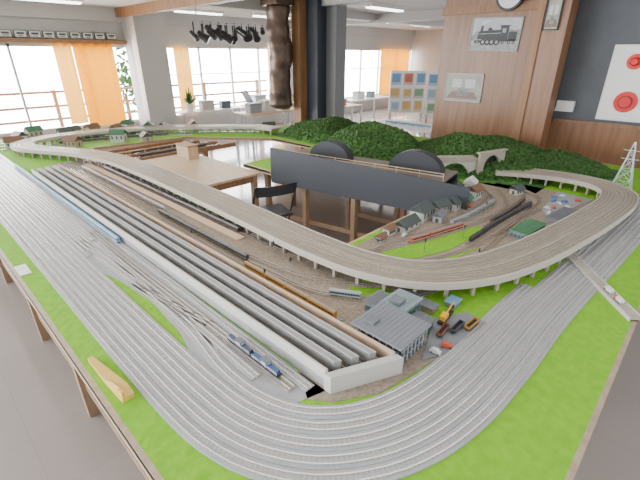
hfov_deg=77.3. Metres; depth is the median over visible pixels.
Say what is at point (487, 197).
track
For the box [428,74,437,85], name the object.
poster
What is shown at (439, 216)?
house
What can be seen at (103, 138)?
carriage
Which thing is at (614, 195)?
track
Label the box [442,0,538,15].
trim
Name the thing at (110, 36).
name card
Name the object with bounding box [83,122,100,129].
house
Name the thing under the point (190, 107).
potted plant
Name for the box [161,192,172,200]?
carriage
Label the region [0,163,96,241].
track
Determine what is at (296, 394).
mat
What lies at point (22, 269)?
paper note
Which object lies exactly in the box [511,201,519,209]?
carriage
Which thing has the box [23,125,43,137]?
house
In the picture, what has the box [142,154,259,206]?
table
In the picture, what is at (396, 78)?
poster
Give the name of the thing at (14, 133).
house
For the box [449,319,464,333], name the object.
wagon
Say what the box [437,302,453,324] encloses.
crane
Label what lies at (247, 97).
display panel
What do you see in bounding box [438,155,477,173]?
bridge
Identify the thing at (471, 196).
house
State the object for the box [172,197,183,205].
carriage
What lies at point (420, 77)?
poster
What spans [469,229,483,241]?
carriage
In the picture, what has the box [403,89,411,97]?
poster
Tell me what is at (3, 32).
name card
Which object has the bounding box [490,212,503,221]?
carriage
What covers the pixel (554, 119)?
trim
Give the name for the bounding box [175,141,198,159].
box
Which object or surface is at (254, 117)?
desk
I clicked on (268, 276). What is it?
carriage
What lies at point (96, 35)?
name card
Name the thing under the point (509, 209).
carriage
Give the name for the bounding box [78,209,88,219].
carriage
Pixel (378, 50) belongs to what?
window
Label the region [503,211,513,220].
carriage
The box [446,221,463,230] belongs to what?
carriage
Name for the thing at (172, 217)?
carriage
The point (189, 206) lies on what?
carriage
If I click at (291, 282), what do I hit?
track
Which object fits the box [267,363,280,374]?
hood
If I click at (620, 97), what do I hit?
poster
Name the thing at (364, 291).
grass patch
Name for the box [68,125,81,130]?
house
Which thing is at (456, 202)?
house
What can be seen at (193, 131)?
track
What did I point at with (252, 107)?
storage box
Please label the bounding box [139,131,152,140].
house
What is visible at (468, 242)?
track
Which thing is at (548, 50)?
wooden pillar
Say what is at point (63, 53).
curtain
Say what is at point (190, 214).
platform
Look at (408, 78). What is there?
poster
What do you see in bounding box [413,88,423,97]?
poster
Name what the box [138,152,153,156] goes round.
carriage
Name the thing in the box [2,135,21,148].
house
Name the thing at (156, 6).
trim
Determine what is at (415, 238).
carriage
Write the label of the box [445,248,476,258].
grass patch
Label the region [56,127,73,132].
house
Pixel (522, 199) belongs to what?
carriage
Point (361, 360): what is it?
track
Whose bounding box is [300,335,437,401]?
bed
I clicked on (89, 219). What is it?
carriage
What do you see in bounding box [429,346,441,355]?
model car
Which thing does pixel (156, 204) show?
carriage
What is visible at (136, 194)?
carriage
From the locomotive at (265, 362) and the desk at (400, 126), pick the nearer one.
the locomotive at (265, 362)
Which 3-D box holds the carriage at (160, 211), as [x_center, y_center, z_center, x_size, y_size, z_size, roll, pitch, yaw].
[-1.252,-0.210,3.233,0.194,0.043,0.027,22,33,39]
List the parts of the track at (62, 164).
rail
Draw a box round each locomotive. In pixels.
[227,333,254,356]
[251,351,281,377]
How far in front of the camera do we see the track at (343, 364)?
1.63 m
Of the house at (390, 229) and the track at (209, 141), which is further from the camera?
the track at (209, 141)
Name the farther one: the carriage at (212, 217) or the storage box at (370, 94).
the storage box at (370, 94)
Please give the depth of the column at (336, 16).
7.47 m
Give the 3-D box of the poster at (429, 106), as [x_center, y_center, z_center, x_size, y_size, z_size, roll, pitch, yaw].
[2.787,-3.282,9.965,0.257,0.232,0.008,6,25,12]
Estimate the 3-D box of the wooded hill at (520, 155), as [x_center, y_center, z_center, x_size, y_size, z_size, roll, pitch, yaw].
[1.961,-1.133,4.890,1.935,0.359,1.830,22,33,39]
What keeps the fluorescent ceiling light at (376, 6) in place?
attached to the ceiling
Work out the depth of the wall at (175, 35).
10.29 m
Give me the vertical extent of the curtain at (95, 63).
1.650 m
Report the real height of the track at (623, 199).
0.012 m
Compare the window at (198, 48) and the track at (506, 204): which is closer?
the track at (506, 204)
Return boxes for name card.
[0,29,12,36]
[13,30,27,37]
[28,30,41,37]
[42,31,54,37]
[56,31,68,38]
[69,32,80,38]
[81,32,93,38]
[94,32,104,38]
[106,33,116,39]
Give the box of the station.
[31,164,403,393]
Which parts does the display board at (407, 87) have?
board panel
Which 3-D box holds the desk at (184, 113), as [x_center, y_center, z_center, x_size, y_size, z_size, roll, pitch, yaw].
[-2.728,-2.935,10.122,0.600,0.730,1.800,22,33,39]
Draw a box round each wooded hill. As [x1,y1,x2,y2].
[268,116,356,143]
[326,120,422,160]
[419,131,553,193]
[537,148,621,180]
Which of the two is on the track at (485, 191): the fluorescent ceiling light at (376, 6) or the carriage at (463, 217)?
the carriage at (463, 217)
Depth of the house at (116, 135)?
5.98 m
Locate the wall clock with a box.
[496,0,523,10]
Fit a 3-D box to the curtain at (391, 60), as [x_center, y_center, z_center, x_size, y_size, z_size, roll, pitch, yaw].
[2.964,-6.731,16.018,0.070,1.570,1.900,22,33,39]
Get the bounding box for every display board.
[388,70,426,136]
[423,71,437,136]
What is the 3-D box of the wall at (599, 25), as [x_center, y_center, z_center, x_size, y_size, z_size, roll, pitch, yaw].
[4.017,-1.572,4.649,3.000,2.850,0.200,22,33,39]
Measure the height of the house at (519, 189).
0.093 m
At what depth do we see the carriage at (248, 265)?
2.39 m
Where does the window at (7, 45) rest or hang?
in the wall at (175, 35)
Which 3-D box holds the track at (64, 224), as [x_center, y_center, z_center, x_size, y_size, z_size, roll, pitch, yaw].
[-3.055,-0.558,4.042,4.183,0.012,0.050,22,33,39]
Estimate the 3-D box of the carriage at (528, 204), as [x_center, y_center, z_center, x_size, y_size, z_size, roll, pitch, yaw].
[1.761,-0.293,3.412,0.174,0.043,0.027,-21,32,-38]
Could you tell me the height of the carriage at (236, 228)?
0.043 m
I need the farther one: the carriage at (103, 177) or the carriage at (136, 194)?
the carriage at (103, 177)
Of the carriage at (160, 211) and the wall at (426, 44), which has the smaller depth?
the carriage at (160, 211)
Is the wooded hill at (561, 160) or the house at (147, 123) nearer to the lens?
the wooded hill at (561, 160)
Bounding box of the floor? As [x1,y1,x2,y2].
[0,106,639,479]
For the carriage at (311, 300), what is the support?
on the track at (62, 164)
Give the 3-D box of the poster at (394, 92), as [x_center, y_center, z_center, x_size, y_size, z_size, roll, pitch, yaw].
[1.897,-3.722,10.132,0.258,0.250,0.008,0,25,-1]
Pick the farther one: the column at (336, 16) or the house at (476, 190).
the column at (336, 16)
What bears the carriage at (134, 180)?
on the track at (538, 202)
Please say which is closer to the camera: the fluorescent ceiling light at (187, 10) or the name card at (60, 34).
the name card at (60, 34)
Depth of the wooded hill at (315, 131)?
6.18 m
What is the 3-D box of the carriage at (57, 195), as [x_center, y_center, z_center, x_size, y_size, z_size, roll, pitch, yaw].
[-2.330,-0.376,3.592,0.194,0.043,0.027,22,33,39]
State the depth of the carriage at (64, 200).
3.45 m
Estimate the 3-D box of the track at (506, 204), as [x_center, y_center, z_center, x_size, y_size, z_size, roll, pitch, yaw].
[-0.814,-0.401,3.701,4.904,0.012,1.797,7,26,14]
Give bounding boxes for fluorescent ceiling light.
[25,0,83,4]
[172,8,224,15]
[249,12,290,18]
[363,3,406,11]
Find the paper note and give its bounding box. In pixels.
[14,264,31,275]
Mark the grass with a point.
(538, 435)
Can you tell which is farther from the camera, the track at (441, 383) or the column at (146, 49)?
the column at (146, 49)
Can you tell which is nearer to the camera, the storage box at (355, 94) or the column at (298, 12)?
the column at (298, 12)
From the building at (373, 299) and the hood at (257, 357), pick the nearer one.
the hood at (257, 357)
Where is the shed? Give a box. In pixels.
[350,301,431,363]
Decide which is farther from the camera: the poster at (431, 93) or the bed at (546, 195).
the poster at (431, 93)
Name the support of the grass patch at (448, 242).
on the bed at (546, 195)
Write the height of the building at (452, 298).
0.038 m
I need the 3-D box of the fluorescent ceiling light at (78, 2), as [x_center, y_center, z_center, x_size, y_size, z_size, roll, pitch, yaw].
[-4.663,-4.071,6.754,0.240,0.081,1.200,22,33,39]
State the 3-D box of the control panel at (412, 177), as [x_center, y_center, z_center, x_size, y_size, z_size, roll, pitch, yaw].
[0.511,-0.720,4.102,2.140,0.469,0.590,15,29,30]
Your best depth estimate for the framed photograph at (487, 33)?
5.55 m
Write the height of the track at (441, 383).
0.012 m
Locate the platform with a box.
[84,163,244,240]
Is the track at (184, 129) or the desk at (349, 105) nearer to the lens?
the track at (184, 129)
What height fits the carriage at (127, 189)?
0.043 m
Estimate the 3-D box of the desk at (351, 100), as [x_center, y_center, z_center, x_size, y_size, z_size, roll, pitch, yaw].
[1.395,-4.123,12.691,0.700,0.730,2.000,22,33,39]
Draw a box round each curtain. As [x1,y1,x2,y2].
[52,43,88,123]
[71,43,126,123]
[173,47,195,109]
[267,48,269,86]
[379,50,409,93]
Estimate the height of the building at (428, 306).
0.038 m
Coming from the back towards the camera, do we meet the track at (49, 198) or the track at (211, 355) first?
the track at (49, 198)
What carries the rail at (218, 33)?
attached to the ceiling
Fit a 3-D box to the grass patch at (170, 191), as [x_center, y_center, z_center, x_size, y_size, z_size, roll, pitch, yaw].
[-0.704,-0.183,3.237,2.000,0.002,0.142,22,33,40]
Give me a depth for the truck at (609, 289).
2.18 m
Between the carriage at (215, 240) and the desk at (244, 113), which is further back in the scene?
the desk at (244, 113)
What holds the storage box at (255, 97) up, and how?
on the desk at (254, 117)
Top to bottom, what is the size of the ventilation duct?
1.850 m
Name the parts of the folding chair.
leg, backrest, seat, leg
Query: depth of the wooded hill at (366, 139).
4.87 m
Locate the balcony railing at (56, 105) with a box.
[0,80,267,126]
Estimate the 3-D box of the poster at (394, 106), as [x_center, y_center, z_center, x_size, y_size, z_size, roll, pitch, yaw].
[1.921,-3.425,10.270,0.215,0.236,0.008,0,25,-1]
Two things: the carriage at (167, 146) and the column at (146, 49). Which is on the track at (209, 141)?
the carriage at (167, 146)
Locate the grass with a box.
[0,126,639,479]
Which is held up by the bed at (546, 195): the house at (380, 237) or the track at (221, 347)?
the house at (380, 237)
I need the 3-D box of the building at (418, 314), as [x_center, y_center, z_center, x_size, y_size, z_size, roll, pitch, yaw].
[0.482,0.400,1.916,0.102,0.058,0.102,22,33,39]
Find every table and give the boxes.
[0,135,639,479]
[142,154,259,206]
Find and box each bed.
[48,160,423,329]
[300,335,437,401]
[356,183,593,291]
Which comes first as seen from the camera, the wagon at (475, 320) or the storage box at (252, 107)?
the wagon at (475, 320)
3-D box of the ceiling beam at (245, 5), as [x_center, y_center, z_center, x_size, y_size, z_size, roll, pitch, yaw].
[2.107,-5.789,10.551,0.250,0.150,11.800,22,33,39]
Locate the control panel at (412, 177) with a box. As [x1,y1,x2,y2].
[270,140,469,209]
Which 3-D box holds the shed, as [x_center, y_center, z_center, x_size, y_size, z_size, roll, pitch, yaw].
[0.317,0.416,1.807,0.270,0.120,0.240,22,33,39]
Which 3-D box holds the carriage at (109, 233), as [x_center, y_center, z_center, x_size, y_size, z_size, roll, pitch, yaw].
[-1.467,-0.026,2.835,0.194,0.043,0.027,22,33,39]
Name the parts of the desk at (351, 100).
leg, leg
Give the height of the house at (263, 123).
0.128 m
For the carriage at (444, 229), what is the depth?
2.89 m
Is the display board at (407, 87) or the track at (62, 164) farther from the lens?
the display board at (407, 87)
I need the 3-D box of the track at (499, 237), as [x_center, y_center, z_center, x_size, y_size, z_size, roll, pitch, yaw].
[-0.878,-0.271,3.421,5.257,0.012,1.752,8,26,17]
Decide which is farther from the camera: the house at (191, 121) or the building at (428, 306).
the house at (191, 121)
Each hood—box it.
[228,333,236,342]
[241,343,252,354]
[252,352,261,361]
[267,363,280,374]
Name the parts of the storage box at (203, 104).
box lid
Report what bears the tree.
on the floor
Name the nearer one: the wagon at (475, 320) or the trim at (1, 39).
the wagon at (475, 320)
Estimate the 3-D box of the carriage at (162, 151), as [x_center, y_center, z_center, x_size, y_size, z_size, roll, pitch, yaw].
[-2.167,-1.189,5.431,0.027,0.043,0.194,22,33,39]
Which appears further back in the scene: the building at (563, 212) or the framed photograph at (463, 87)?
the framed photograph at (463, 87)
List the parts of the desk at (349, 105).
leg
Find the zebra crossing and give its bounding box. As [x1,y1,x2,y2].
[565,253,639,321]
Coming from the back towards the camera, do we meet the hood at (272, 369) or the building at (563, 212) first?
the building at (563, 212)
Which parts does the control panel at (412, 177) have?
deck railing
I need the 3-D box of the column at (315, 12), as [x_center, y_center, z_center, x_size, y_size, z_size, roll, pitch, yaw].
[-0.053,-3.005,7.749,0.280,2.850,0.280,22,33,39]
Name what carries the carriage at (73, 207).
on the track at (287, 371)
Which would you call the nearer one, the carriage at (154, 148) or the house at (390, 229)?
the house at (390, 229)
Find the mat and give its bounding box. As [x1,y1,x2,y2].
[0,172,324,402]
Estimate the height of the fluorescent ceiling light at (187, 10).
0.081 m
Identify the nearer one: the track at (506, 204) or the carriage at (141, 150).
the track at (506, 204)
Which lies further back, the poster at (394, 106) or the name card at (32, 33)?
the poster at (394, 106)
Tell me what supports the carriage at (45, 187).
on the track at (287, 371)
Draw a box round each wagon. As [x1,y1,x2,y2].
[436,322,449,337]
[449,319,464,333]
[464,317,479,330]
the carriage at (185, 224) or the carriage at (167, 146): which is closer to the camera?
the carriage at (185, 224)
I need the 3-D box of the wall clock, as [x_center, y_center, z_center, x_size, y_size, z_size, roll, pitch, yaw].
[2.495,-3.204,5.235,0.358,0.358,0.062,22,33,39]
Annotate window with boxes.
[0,43,138,136]
[166,46,267,116]
[345,49,410,97]
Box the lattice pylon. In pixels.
[613,142,639,188]
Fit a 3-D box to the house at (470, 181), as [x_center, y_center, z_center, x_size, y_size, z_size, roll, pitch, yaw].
[1.455,-0.543,3.868,0.124,0.131,0.164,12,27,24]
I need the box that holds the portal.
[476,148,507,174]
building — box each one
[363,289,389,310]
[378,288,422,314]
[412,310,435,334]
[420,297,439,314]
[444,295,462,309]
[509,218,546,239]
[545,206,577,222]
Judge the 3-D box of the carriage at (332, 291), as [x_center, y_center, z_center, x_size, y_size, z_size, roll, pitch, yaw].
[0.134,0.288,2.157,0.174,0.043,0.027,6,26,13]
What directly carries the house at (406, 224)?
on the bed at (546, 195)
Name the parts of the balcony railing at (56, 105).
post, post, post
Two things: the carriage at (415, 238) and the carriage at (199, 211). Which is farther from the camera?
the carriage at (199, 211)
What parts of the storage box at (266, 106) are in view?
box lid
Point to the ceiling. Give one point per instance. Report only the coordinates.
(412, 5)
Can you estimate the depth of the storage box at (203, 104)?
9.78 m
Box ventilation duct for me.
[260,0,294,108]
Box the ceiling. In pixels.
[11,0,445,29]
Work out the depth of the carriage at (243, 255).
2.58 m
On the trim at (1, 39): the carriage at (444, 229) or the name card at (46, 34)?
the name card at (46, 34)
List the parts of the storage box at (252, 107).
box lid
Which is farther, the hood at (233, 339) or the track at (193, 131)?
the track at (193, 131)
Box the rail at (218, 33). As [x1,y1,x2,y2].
[189,7,265,44]
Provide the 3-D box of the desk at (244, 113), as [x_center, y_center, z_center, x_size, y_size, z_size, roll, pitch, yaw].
[-1.237,-2.798,9.825,0.700,0.730,1.600,22,33,39]
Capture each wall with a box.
[0,16,412,139]
[410,29,442,105]
[545,0,639,168]
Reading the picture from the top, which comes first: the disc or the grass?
the disc
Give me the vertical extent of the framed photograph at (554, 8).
0.330 m
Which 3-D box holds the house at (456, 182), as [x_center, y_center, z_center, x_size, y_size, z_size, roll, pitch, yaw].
[1.294,-0.499,3.784,0.124,0.121,0.164,9,26,19]
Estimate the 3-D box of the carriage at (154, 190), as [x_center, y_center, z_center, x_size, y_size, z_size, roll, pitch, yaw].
[-1.527,-0.453,3.758,0.194,0.043,0.027,22,33,39]
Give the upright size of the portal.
0.285 m
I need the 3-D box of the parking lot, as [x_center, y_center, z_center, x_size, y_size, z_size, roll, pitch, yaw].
[2.120,-0.304,3.500,0.300,0.002,0.800,22,33,39]
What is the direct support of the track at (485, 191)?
on the bed at (546, 195)
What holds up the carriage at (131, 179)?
on the track at (538, 202)
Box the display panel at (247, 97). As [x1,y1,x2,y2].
[241,90,252,106]
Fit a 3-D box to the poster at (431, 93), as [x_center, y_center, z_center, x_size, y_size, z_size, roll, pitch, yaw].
[2.757,-3.580,9.834,0.234,0.243,0.008,6,25,12]
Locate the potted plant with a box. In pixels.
[177,87,197,110]
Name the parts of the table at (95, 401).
leg, leg, leg, leg, leg, leg, leg, leg, leg, leg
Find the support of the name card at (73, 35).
on the trim at (1, 39)
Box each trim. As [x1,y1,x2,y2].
[0,0,414,36]
[0,38,126,43]
[114,0,241,17]
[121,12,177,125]
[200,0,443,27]
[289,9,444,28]
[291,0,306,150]
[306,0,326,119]
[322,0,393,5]
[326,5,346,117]
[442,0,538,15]
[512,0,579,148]
[553,118,639,129]
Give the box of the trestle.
[107,140,235,159]
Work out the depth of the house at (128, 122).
6.86 m
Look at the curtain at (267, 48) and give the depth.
11.70 m
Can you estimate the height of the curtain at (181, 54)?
1.520 m
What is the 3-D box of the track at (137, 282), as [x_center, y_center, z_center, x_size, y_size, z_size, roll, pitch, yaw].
[-0.807,0.328,2.125,0.657,0.012,0.059,17,30,33]
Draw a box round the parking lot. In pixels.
[542,191,591,214]
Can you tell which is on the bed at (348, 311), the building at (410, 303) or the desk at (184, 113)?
the building at (410, 303)
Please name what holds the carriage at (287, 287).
on the track at (62, 164)
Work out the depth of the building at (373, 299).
2.05 m
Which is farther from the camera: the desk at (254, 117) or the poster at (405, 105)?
the desk at (254, 117)
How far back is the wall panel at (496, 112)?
5.87 m
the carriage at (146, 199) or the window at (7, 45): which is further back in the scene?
the window at (7, 45)
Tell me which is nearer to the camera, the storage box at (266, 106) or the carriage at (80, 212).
the carriage at (80, 212)
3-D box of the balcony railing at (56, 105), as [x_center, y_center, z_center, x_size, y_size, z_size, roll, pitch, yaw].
[-5.838,-2.751,9.355,0.080,1.440,11.835,22,33,39]
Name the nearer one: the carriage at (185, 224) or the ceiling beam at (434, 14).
the carriage at (185, 224)
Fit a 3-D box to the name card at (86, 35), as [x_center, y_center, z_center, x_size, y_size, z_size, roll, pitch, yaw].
[-4.792,-4.215,8.250,0.028,0.125,0.200,22,33,39]
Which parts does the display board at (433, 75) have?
board panel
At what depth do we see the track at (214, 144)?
5.50 m
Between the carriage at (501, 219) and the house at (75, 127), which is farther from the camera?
the house at (75, 127)
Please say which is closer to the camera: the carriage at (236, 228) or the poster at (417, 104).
the carriage at (236, 228)
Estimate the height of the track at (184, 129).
0.012 m
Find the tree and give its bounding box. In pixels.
[116,48,135,119]
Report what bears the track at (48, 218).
on the mat
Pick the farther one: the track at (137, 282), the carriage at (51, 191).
the carriage at (51, 191)
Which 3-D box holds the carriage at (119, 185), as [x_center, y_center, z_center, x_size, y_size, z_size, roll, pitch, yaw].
[-1.933,-0.518,3.900,0.194,0.043,0.027,22,33,39]
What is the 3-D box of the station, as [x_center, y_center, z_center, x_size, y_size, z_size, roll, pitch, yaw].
[-1.366,-0.099,2.946,4.462,0.098,0.288,22,33,39]
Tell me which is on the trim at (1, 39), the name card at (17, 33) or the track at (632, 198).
the name card at (17, 33)
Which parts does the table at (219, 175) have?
leg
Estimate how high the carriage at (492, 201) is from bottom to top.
0.043 m
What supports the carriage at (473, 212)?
on the track at (485, 191)
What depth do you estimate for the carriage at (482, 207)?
3.33 m
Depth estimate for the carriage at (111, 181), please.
4.01 m
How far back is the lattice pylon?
3.81 m
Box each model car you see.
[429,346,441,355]
[440,341,451,348]
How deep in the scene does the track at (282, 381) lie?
2.07 m
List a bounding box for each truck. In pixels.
[604,285,613,292]
[613,295,624,303]
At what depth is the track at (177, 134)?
6.14 m
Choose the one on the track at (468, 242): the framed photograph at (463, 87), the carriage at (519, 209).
the carriage at (519, 209)
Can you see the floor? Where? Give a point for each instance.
(47, 431)
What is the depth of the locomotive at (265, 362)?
1.65 m
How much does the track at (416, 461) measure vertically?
0.012 m
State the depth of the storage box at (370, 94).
12.62 m
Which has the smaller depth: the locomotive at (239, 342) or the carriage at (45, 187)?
the locomotive at (239, 342)
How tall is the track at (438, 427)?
0.012 m
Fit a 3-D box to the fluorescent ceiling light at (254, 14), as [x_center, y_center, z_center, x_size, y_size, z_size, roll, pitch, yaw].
[-1.185,-5.462,9.762,0.240,0.081,1.200,22,33,39]
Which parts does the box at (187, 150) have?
box lid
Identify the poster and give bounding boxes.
[389,88,399,97]
[390,102,398,110]
[391,73,401,84]
[401,101,410,110]
[403,73,413,84]
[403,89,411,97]
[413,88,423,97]
[413,100,421,110]
[416,73,425,84]
[426,103,434,112]
[427,89,435,99]
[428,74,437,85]
[595,44,639,122]
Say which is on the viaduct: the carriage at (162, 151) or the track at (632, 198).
the track at (632, 198)
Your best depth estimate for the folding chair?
3.94 m
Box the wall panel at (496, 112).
[431,0,536,137]
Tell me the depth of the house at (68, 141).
5.66 m
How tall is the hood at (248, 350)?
0.017 m
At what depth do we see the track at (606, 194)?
2.78 m
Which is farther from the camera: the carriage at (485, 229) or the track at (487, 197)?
the track at (487, 197)
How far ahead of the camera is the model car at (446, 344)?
1.78 m
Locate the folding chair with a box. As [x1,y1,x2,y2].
[252,182,297,219]
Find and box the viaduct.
[10,124,638,297]
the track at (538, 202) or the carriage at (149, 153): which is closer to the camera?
the track at (538, 202)
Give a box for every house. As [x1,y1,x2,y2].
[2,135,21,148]
[10,131,28,138]
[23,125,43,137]
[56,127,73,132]
[61,135,82,147]
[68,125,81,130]
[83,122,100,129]
[108,129,127,142]
[109,123,122,127]
[119,119,134,126]
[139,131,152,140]
[143,120,153,132]
[188,119,197,123]
[262,121,275,125]
[373,231,388,242]
[380,222,397,236]
[394,213,421,232]
[408,199,434,222]
[431,208,447,223]
[432,197,452,213]
[449,196,462,211]
[451,179,463,185]
[463,175,478,186]
[468,193,473,203]
[470,183,484,200]
[508,184,525,195]
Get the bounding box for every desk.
[174,105,246,141]
[233,107,293,147]
[240,101,293,124]
[344,103,363,122]
[345,95,388,120]
[377,119,431,137]
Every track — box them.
[0,129,252,144]
[0,131,258,147]
[0,134,192,150]
[0,154,314,391]
[0,158,97,233]
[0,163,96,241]
[0,168,95,247]
[0,173,93,256]
[0,180,639,434]
[0,188,639,451]
[0,198,639,469]
[0,209,639,479]
[12,124,635,282]
[17,125,627,277]
[23,125,617,271]
[28,126,609,266]
[39,173,331,371]
[55,177,348,368]
[57,163,342,321]
[63,162,440,301]
[67,161,541,287]
[77,240,532,419]
[85,159,541,262]
[87,159,509,252]
[90,231,296,392]
[92,241,260,380]
[126,141,211,155]
[131,281,211,326]
[136,144,221,158]
[359,356,365,363]
[370,189,497,250]
[450,194,491,218]
[464,203,534,244]
[482,193,528,226]
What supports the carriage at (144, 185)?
on the track at (538, 202)
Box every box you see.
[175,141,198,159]
[198,100,214,109]
[218,100,230,107]
[245,102,261,112]
[250,94,266,101]
[257,99,275,111]
[352,91,364,98]
[366,91,374,97]
[554,100,575,111]
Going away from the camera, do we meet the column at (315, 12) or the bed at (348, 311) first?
the bed at (348, 311)
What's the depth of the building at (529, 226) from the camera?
2.89 m
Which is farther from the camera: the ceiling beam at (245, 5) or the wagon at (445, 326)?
the ceiling beam at (245, 5)
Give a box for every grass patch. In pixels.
[170,191,244,227]
[348,286,390,295]
[382,226,481,257]
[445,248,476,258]
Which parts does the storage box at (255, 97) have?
box lid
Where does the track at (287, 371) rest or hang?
on the mat
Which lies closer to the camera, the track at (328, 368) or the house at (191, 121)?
the track at (328, 368)
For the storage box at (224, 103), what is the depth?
10.10 m
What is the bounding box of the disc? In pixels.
[626,54,639,69]
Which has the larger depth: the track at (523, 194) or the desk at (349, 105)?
the desk at (349, 105)
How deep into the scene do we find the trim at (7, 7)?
8.37 m
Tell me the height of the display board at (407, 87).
1.600 m
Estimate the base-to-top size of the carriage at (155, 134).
0.043 m
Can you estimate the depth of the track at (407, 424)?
1.64 m
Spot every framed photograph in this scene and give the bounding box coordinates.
[443,73,484,102]
[468,16,524,51]
[542,0,563,30]
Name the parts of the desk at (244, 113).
leg, leg, leg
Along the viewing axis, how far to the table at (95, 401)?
2.27 m
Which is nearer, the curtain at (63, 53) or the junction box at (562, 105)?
the junction box at (562, 105)
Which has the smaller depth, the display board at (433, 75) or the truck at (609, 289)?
the truck at (609, 289)
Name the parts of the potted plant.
pot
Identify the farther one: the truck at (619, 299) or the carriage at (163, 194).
the carriage at (163, 194)
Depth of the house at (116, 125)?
6.62 m
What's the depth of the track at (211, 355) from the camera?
1.65 m
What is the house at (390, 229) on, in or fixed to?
on the bed at (546, 195)
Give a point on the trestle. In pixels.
(127, 150)
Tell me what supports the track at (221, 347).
on the mat
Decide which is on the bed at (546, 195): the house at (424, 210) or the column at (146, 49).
the house at (424, 210)
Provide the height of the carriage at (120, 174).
0.043 m
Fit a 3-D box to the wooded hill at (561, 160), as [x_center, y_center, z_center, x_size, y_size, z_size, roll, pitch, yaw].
[2.694,-0.896,4.538,1.138,0.230,0.990,22,33,39]
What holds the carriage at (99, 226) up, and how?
on the track at (287, 371)
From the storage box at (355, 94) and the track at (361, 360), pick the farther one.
the storage box at (355, 94)
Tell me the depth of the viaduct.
2.81 m
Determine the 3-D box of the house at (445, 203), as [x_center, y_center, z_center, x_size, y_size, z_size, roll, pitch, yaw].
[0.992,-0.283,3.317,0.184,0.121,0.124,-20,31,-36]
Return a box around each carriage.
[43,184,50,192]
[49,189,56,196]
[55,193,62,201]
[62,198,71,206]
[70,204,78,212]
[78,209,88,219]
[86,216,96,226]
[92,137,107,140]
[96,222,107,233]
[101,175,109,181]
[106,230,120,241]
[108,179,117,185]
[116,183,125,190]
[118,172,125,178]
[125,175,133,182]
[125,187,133,194]
[131,149,143,153]
[133,179,142,186]
[133,191,143,199]
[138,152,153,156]
[142,183,151,190]
[143,196,153,204]
[145,147,157,151]
[151,187,161,195]
[153,150,167,154]
[153,201,166,210]
[154,133,167,135]
[158,209,171,218]
[159,145,170,149]
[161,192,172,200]
[170,215,182,225]
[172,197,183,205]
[182,221,198,232]
[183,202,196,211]
[195,208,209,217]
[196,229,212,240]
[208,214,222,224]
[211,236,229,249]
[223,220,240,231]
[228,245,248,259]
[244,261,263,276]
[263,272,285,288]
[284,283,309,302]
[308,297,336,317]
[329,287,360,298]
[409,232,429,241]
[429,227,447,236]
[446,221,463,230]
[450,215,466,223]
[464,209,476,218]
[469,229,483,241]
[476,204,486,212]
[482,223,493,233]
[484,199,494,207]
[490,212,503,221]
[491,216,503,226]
[503,207,512,214]
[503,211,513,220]
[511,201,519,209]
[512,206,523,214]
[518,196,524,204]
[522,201,532,209]
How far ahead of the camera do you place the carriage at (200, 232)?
2.84 m

